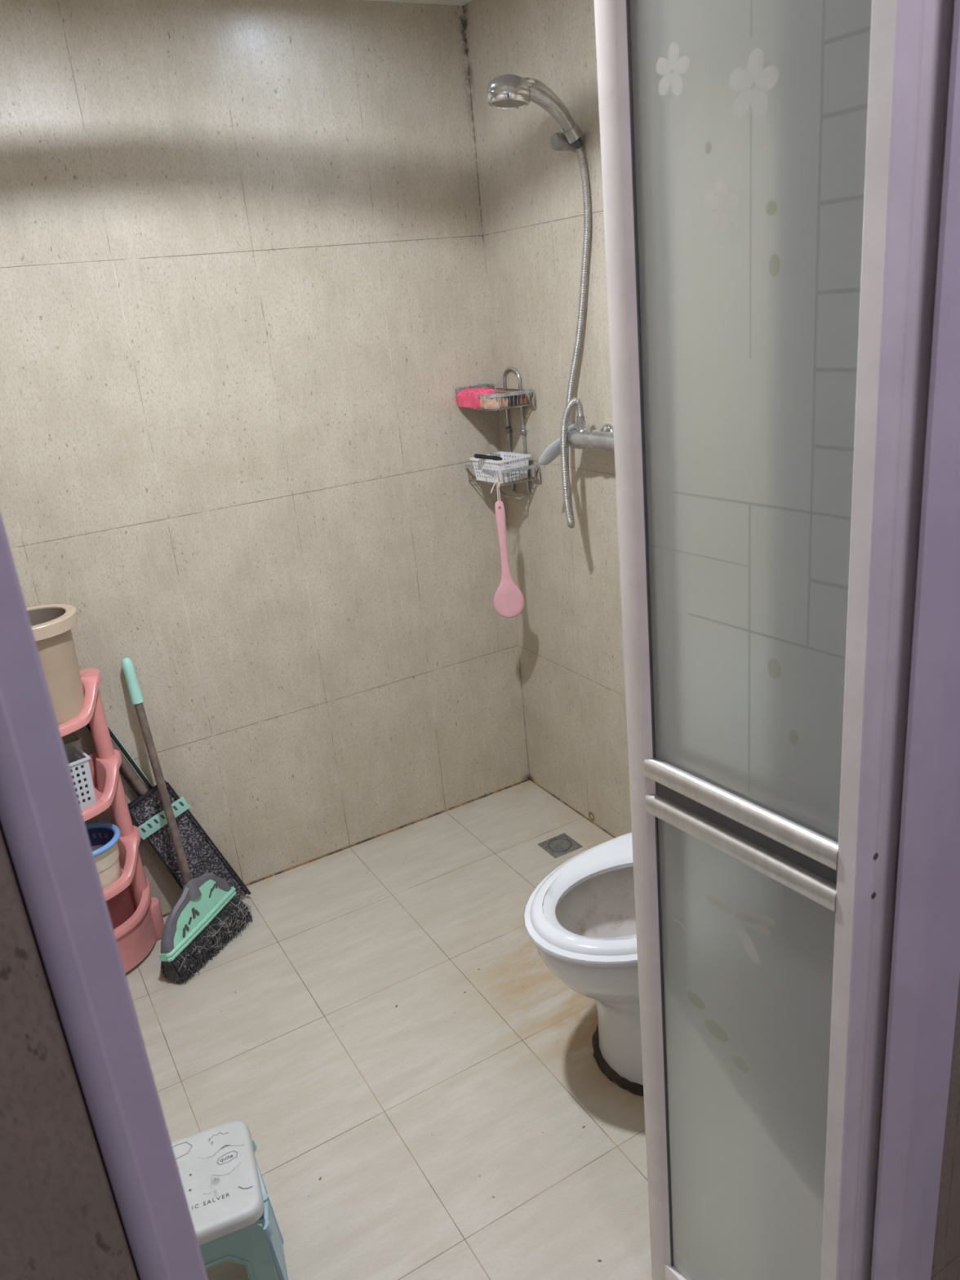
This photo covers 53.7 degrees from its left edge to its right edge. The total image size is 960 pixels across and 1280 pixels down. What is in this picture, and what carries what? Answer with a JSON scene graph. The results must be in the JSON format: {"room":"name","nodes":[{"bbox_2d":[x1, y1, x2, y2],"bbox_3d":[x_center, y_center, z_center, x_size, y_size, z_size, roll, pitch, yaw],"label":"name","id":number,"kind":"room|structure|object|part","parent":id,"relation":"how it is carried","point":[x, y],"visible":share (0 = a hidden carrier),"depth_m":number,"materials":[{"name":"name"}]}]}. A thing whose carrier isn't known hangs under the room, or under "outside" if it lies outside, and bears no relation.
{"room":"bathroom","nodes":[
{"label":"bathroom","id":0,"kind":"room"},
{"bbox_2d":[182,882,201,900],"bbox_3d":[-0.747,0.639,2.432,0.048,0.059,0.090,-16,22,-26],"label":"socket","id":1,"kind":"object","parent":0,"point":[191,891],"depth_m":2.40,"materials":[{"name":"grey plastic"}]},
{"bbox_2d":[0,0,529,917],"bbox_3d":[-0.717,-0.368,2.434,1.740,2.210,0.120,-16,22,-26],"label":"wall","id":2,"kind":"structure","parent":0,"point":[244,309],"depth_m":2.39,"materials":[{"name":"beige tile"}]},
{"bbox_2d":[125,780,653,1279],"bbox_3d":[-0.079,1.212,1.246,2.720,0.060,3.520,-16,22,-26],"label":"floor","id":3,"kind":"structure","parent":0,"point":[419,1095],"depth_m":2.03,"materials":[{"name":"beige tile"}]},
{"bbox_2d":[58,667,164,973],"bbox_3d":[-1.006,0.487,2.284,0.372,0.764,0.190,-16,22,-26],"label":"rack","id":4,"kind":"object","parent":3,"relation":"on","point":[136,918],"visible":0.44,"depth_m":2.37,"materials":[{"name":"pink plastic"}]},
{"bbox_2d":[26,604,84,725],"bbox_3d":[-1.004,0.070,2.180,0.198,0.260,0.198,-16,22,-26],"label":"bucket","id":5,"kind":"object","parent":4,"relation":"on","point":[51,624],"visible":0.59,"depth_m":2.14,"materials":[{"name":"beige plastic"}]},
{"bbox_2d":[62,735,88,791],"bbox_3d":[-1.033,0.323,2.301,0.156,0.142,0.029,-17,23,-28],"label":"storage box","id":6,"kind":"object","parent":4,"relation":"on","point":[68,743],"visible":0.23,"depth_m":2.30,"materials":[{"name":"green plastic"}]},
{"bbox_2d":[58,667,101,737],"bbox_3d":[-1.037,0.173,2.170,0.361,0.094,0.190,-16,22,-26],"label":"tray","id":7,"kind":"object","parent":4,"relation":"on","point":[91,677],"depth_m":2.22,"materials":[{"name":"pink plastic"}]},
{"bbox_2d":[68,746,96,809],"bbox_3d":[-0.994,0.344,2.251,0.128,0.130,0.105,-22,25,-37],"label":"basket","id":8,"kind":"object","parent":4,"relation":"on","point":[86,798],"visible":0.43,"depth_m":2.24,"materials":[{"name":"white plastic"}]},
{"bbox_2d":[71,771,80,797],"bbox_3d":[-0.997,0.354,2.252,0.088,0.104,0.066,-16,22,-26],"label":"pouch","id":9,"kind":"object","parent":8,"relation":"in","point":[71,771],"visible":0.02,"depth_m":2.25,"materials":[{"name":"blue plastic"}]},
{"bbox_2d":[80,749,121,822],"bbox_3d":[-1.017,0.378,2.244,0.361,0.094,0.190,-16,22,-26],"label":"tray","id":10,"kind":"object","parent":4,"relation":"on","point":[104,766],"depth_m":2.31,"materials":[{"name":"pink plastic"}]},
{"bbox_2d":[84,822,121,888],"bbox_3d":[-0.963,0.546,2.340,0.169,0.126,0.169,-16,22,-26],"label":"plastic tub","id":11,"kind":"object","parent":4,"relation":"on","point":[104,837],"visible":0.36,"depth_m":2.33,"materials":[{"name":"beige plastic"}]},
{"bbox_3d":[-0.913,0.393,2.383,0.040,0.657,0.040,-16,22,-26],"label":"post","id":12,"kind":"part","parent":4,"relation":"part of","materials":[{"name":"pink plastic"}]},
{"bbox_2d":[102,825,141,901],"bbox_3d":[-0.996,0.584,2.319,0.361,0.094,0.190,-16,22,-26],"label":"tray","id":13,"kind":"object","parent":4,"relation":"on","point":[130,859],"depth_m":2.37,"materials":[{"name":"pink plastic"}]},
{"bbox_2d":[85,722,251,899],"bbox_3d":[-0.835,0.402,2.468,0.350,0.770,0.050,-12,21,-16],"label":"dustpan","id":14,"kind":"object","parent":3,"relation":"on","point":[147,811],"visible":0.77,"depth_m":2.51,"materials":[{"name":"black plastic"}]},
{"bbox_3d":[-0.947,0.241,2.381,0.156,0.390,0.027,-14,22,-22],"label":"handle","id":15,"kind":"part","parent":14,"relation":"part of","materials":[{"name":"brown metal"}]},
{"bbox_3d":[-0.921,0.246,2.401,0.121,0.330,0.003,-14,21,-22],"label":"handle trim","id":16,"kind":"part","parent":14,"relation":"part of","materials":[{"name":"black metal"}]},
{"bbox_2d":[121,657,253,983],"bbox_3d":[-0.771,0.446,2.336,0.227,0.760,0.302,-1,20,12],"label":"broom","id":17,"kind":"object","parent":3,"relation":"on","point":[207,913],"visible":1,"depth_m":2.40,"materials":[{"name":"black plastic"}]},
{"bbox_2d":[182,927,186,937],"bbox_3d":[-0.735,0.727,2.354,0.005,0.020,0.019,-4,20,6],"label":"print","id":18,"kind":"object","parent":17,"relation":"on","point":[184,928],"depth_m":2.35},
{"bbox_2d":[184,924,189,931],"bbox_3d":[-0.731,0.718,2.365,0.006,0.019,0.011,2,21,20],"label":"print","id":19,"kind":"object","parent":17,"relation":"on","point":[186,926],"depth_m":2.36},
{"bbox_2d":[191,907,195,918],"bbox_3d":[-0.723,0.690,2.394,0.007,0.025,0.017,-4,20,6],"label":"print","id":20,"kind":"object","parent":17,"relation":"on","point":[193,909],"depth_m":2.39},
{"bbox_3d":[-0.720,0.682,2.414,0.024,0.077,0.232,2,21,21],"label":"mint plate","id":21,"kind":"part","parent":17,"relation":"part of","materials":[{"name":"green plastic"}]},
{"bbox_2d":[171,1120,288,1279],"bbox_3d":[-0.457,0.977,1.538,0.255,0.252,0.242,-12,21,-17],"label":"step stool","id":22,"kind":"object","parent":3,"relation":"on","point":[232,1212],"visible":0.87,"depth_m":1.48,"materials":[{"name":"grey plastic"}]},
{"bbox_3d":[-0.467,0.870,1.500,0.226,0.024,0.200,-12,21,-18],"label":"seat","id":23,"kind":"part","parent":22,"relation":"part of","materials":[{"name":"white plastic"}]},
{"bbox_3d":[-0.419,1.016,1.452,0.227,0.230,0.028,-12,21,-18],"label":"leg panel","id":24,"kind":"part","parent":22,"relation":"part of","materials":[{"name":"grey plastic"}]},
{"bbox_3d":[-0.492,0.958,1.633,0.227,0.230,0.028,-12,21,-18],"label":"leg panel","id":25,"kind":"part","parent":22,"relation":"part of","materials":[{"name":"teal plastic"}]},
{"bbox_2d":[537,832,582,857],"bbox_3d":[0.233,0.597,2.759,0.096,0.005,0.092,-16,22,-26],"label":"floor drain","id":26,"kind":"object","parent":3,"relation":"on","point":[560,845],"visible":1,"depth_m":2.75,"materials":[{"name":"grey metal"}]},
{"bbox_2d":[523,831,644,1096],"bbox_3d":[0.396,0.422,1.883,0.696,0.915,0.415,-16,22,-26],"label":"toilet","id":27,"kind":"object","parent":3,"relation":"on","point":[580,919],"visible":0.3,"depth_m":1.89,"materials":[{"name":"white ceramic"}]},
{"bbox_3d":[0.314,0.491,1.854,0.496,0.030,0.378,-16,22,-26],"label":"seat","id":28,"kind":"part","parent":27,"relation":"part of","materials":[{"name":"white plastic"}]},
{"bbox_3d":[0.367,0.680,1.943,0.549,0.378,0.360,-16,22,-26],"label":"bowl","id":29,"kind":"part","parent":27,"relation":"part of","materials":[{"name":"white ceramic"}]},
{"bbox_2d":[370,0,471,5],"bbox_3d":[-0.356,-1.233,1.389,1.860,0.050,1.780,-16,22,-26],"label":"ceiling","id":30,"kind":"structure","parent":0,"point":[458,2],"depth_m":2.34,"materials":[{"name":"white paint"}]},
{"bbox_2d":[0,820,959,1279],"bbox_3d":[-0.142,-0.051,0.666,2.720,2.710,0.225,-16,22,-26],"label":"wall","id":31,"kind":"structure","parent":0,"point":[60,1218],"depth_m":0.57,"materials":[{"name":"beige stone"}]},
{"bbox_2d":[0,511,208,1279],"bbox_3d":[-0.267,0.302,0.685,0.039,2.060,0.227,-16,22,-26],"label":"door frame","id":32,"kind":"structure","parent":31,"relation":"attached to","point":[42,820],"depth_m":0.54,"materials":[{"name":"purple painted metal"}]},
{"bbox_2d":[594,0,951,1279],"bbox_3d":[0.307,0.124,1.078,0.071,2.006,0.339,-18,23,-30],"label":"door","id":33,"kind":"structure","parent":31,"relation":"in","point":[771,169],"depth_m":0.96,"materials":[{"name":"grey glass"}]},
{"bbox_3d":[0.304,0.236,1.106,0.036,0.028,0.280,-18,23,-30],"label":"rail","id":34,"kind":"part","parent":33,"relation":"part of","materials":[{"name":"silver metal"}]},
{"bbox_3d":[0.300,0.188,1.088,0.036,0.028,0.280,-18,23,-30],"label":"rail","id":35,"kind":"part","parent":33,"relation":"part of","materials":[{"name":"silver metal"}]},
{"bbox_3d":[0.342,0.631,1.242,0.006,0.811,0.272,-18,23,-30],"label":"glass pane","id":36,"kind":"part","parent":33,"relation":"part of","materials":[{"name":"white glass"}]},
{"bbox_3d":[0.299,0.213,1.095,0.006,0.024,0.281,-18,23,-30],"label":"rail panel","id":37,"kind":"part","parent":33,"relation":"part of","materials":[{"name":"silver metal"}]},
{"bbox_3d":[0.250,-0.287,0.909,0.006,0.992,0.272,-18,23,-30],"label":"glass pane","id":38,"kind":"part","parent":33,"relation":"part of","materials":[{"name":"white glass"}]},
{"bbox_2d":[869,0,959,1279],"bbox_3d":[0.413,0.107,1.034,0.102,2.060,0.230,-16,22,-26],"label":"door frame","id":39,"kind":"structure","parent":31,"relation":"attached to","point":[924,969],"depth_m":0.95,"materials":[{"name":"purple metal"}]},
{"bbox_2d":[463,0,631,838],"bbox_3d":[0.553,-0.363,2.069,0.120,2.210,2.000,-16,22,-26],"label":"wall","id":40,"kind":"structure","parent":0,"point":[570,628],"depth_m":2.48,"materials":[{"name":"beige tile"}]},
{"bbox_2d":[460,366,541,499],"bbox_3d":[0.054,-0.570,2.637,0.136,0.354,0.201,-16,22,-26],"label":"wire caddy","id":41,"kind":"object","parent":40,"relation":"attached to","point":[508,429],"visible":0.77,"depth_m":2.61,"materials":[{"name":"silver metal"}]},
{"bbox_2d":[455,382,495,408],"bbox_3d":[0.013,-0.678,2.627,0.126,0.052,0.132,-16,22,-26],"label":"sponge","id":42,"kind":"object","parent":41,"relation":"in","point":[466,397],"visible":0.77,"depth_m":2.60,"materials":[{"name":"pink plastic"}]},
{"bbox_2d":[480,392,508,408],"bbox_3d":[0.037,-0.641,2.538,0.062,0.039,0.063,-16,22,-26],"label":"sponge","id":43,"kind":"object","parent":41,"relation":"in","point":[485,403],"visible":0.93,"depth_m":2.52,"materials":[{"name":"beige"}]},
{"bbox_2d":[470,451,531,484],"bbox_3d":[0.059,-0.481,2.646,0.112,0.064,0.134,-19,24,-32],"label":"basket","id":44,"kind":"object","parent":41,"relation":"on","point":[515,462],"visible":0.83,"depth_m":2.62,"materials":[{"name":"plastic"}]},
{"bbox_2d":[474,453,502,460],"bbox_3d":[0.022,-0.502,2.601,0.078,0.027,0.022,-10,20,-11],"label":"comb","id":45,"kind":"object","parent":44,"relation":"in","point":[476,455],"visible":1,"depth_m":2.60,"materials":[{"name":"black plastic"}]},
{"bbox_2d":[494,391,517,406],"bbox_3d":[0.047,-0.666,2.610,0.032,0.034,0.178,-16,22,-26],"label":"snack packet","id":46,"kind":"object","parent":41,"relation":"in","point":[515,396],"visible":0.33,"depth_m":2.54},
{"bbox_2d":[490,469,524,617],"bbox_3d":[0.066,-0.264,2.632,0.086,0.423,0.029,-5,20,2],"label":"bath brush","id":47,"kind":"object","parent":41,"relation":"hanging from","point":[508,601],"visible":1,"depth_m":2.66,"materials":[{"name":"pink plastic"}]},
{"bbox_3d":[0.042,-0.409,2.569,0.026,0.103,0.014,-14,21,-21],"label":"hanging cord","id":48,"kind":"part","parent":47,"relation":"part of","materials":[{"name":"beige fabric"}]},
{"bbox_3d":[0.081,-0.599,2.701,0.019,0.022,0.018,-16,22,-26],"label":"joint knob","id":49,"kind":"part","parent":41,"relation":"part of","materials":[{"name":"grey metal"}]},
{"bbox_3d":[0.082,-0.584,2.707,0.013,0.322,0.012,-16,22,-26],"label":"post","id":50,"kind":"part","parent":41,"relation":"part of","materials":[{"name":"silver metal"}]},
{"bbox_2d":[494,389,528,404],"bbox_3d":[0.073,-0.674,2.624,0.030,0.035,0.178,-16,22,-26],"label":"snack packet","id":51,"kind":"object","parent":41,"relation":"in","point":[497,390],"visible":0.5,"depth_m":2.56,"materials":[{"name":"brown plastic"}]},
{"bbox_3d":[0.121,-0.579,2.635,0.019,0.022,0.018,-16,22,-26],"label":"joint knob","id":52,"kind":"part","parent":41,"relation":"part of","materials":[{"name":"grey metal"}]},
{"bbox_3d":[0.122,-0.564,2.640,0.013,0.322,0.012,-16,22,-26],"label":"post","id":53,"kind":"part","parent":41,"relation":"part of","materials":[{"name":"silver metal"}]},
{"bbox_2d":[550,122,582,151],"bbox_3d":[0.199,-1.128,2.128,0.059,0.053,0.070,-16,22,-26],"label":"bracket","id":54,"kind":"object","parent":40,"relation":"attached to","point":[559,141],"visible":0.85,"depth_m":2.12,"materials":[{"name":"grey metal"}]},
{"bbox_2d":[486,74,582,149],"bbox_3d":[0.124,-1.143,2.058,0.233,0.143,0.095,-16,22,-26],"label":"shower","id":55,"kind":"object","parent":54,"relation":"attached to","point":[505,91],"visible":0.96,"depth_m":2.02,"materials":[{"name":"silver metal"}]},
{"bbox_3d":[0.154,-1.157,2.072,0.147,0.125,0.042,-16,22,-26],"label":"handle","id":56,"kind":"part","parent":55,"relation":"part of","materials":[{"name":"silver metal"}]},
{"bbox_3d":[0.192,-1.126,2.142,0.059,0.042,0.042,-16,22,-26],"label":"bracket post","id":57,"kind":"part","parent":54,"relation":"part of","materials":[{"name":"grey metal"}]},
{"bbox_2d":[538,423,614,465],"bbox_3d":[0.284,-0.469,2.286,0.112,0.105,0.315,-20,25,-35],"label":"shower mixer","id":58,"kind":"object","parent":40,"relation":"attached to","point":[593,439],"visible":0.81,"depth_m":2.29,"materials":[{"name":"silver metal"}]},
{"bbox_3d":[0.196,-0.474,2.364,0.102,0.077,0.037,4,22,26],"label":"lever","id":59,"kind":"part","parent":58,"relation":"part of","materials":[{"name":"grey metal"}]},
{"bbox_2d":[560,146,591,528],"bbox_3d":[0.206,-0.703,2.283,0.112,0.861,0.132,-16,22,-26],"label":"shower hose","id":60,"kind":"object","parent":58,"relation":"attached to","point":[571,402],"visible":0.96,"depth_m":2.28,"materials":[{"name":"metal"}]}
]}

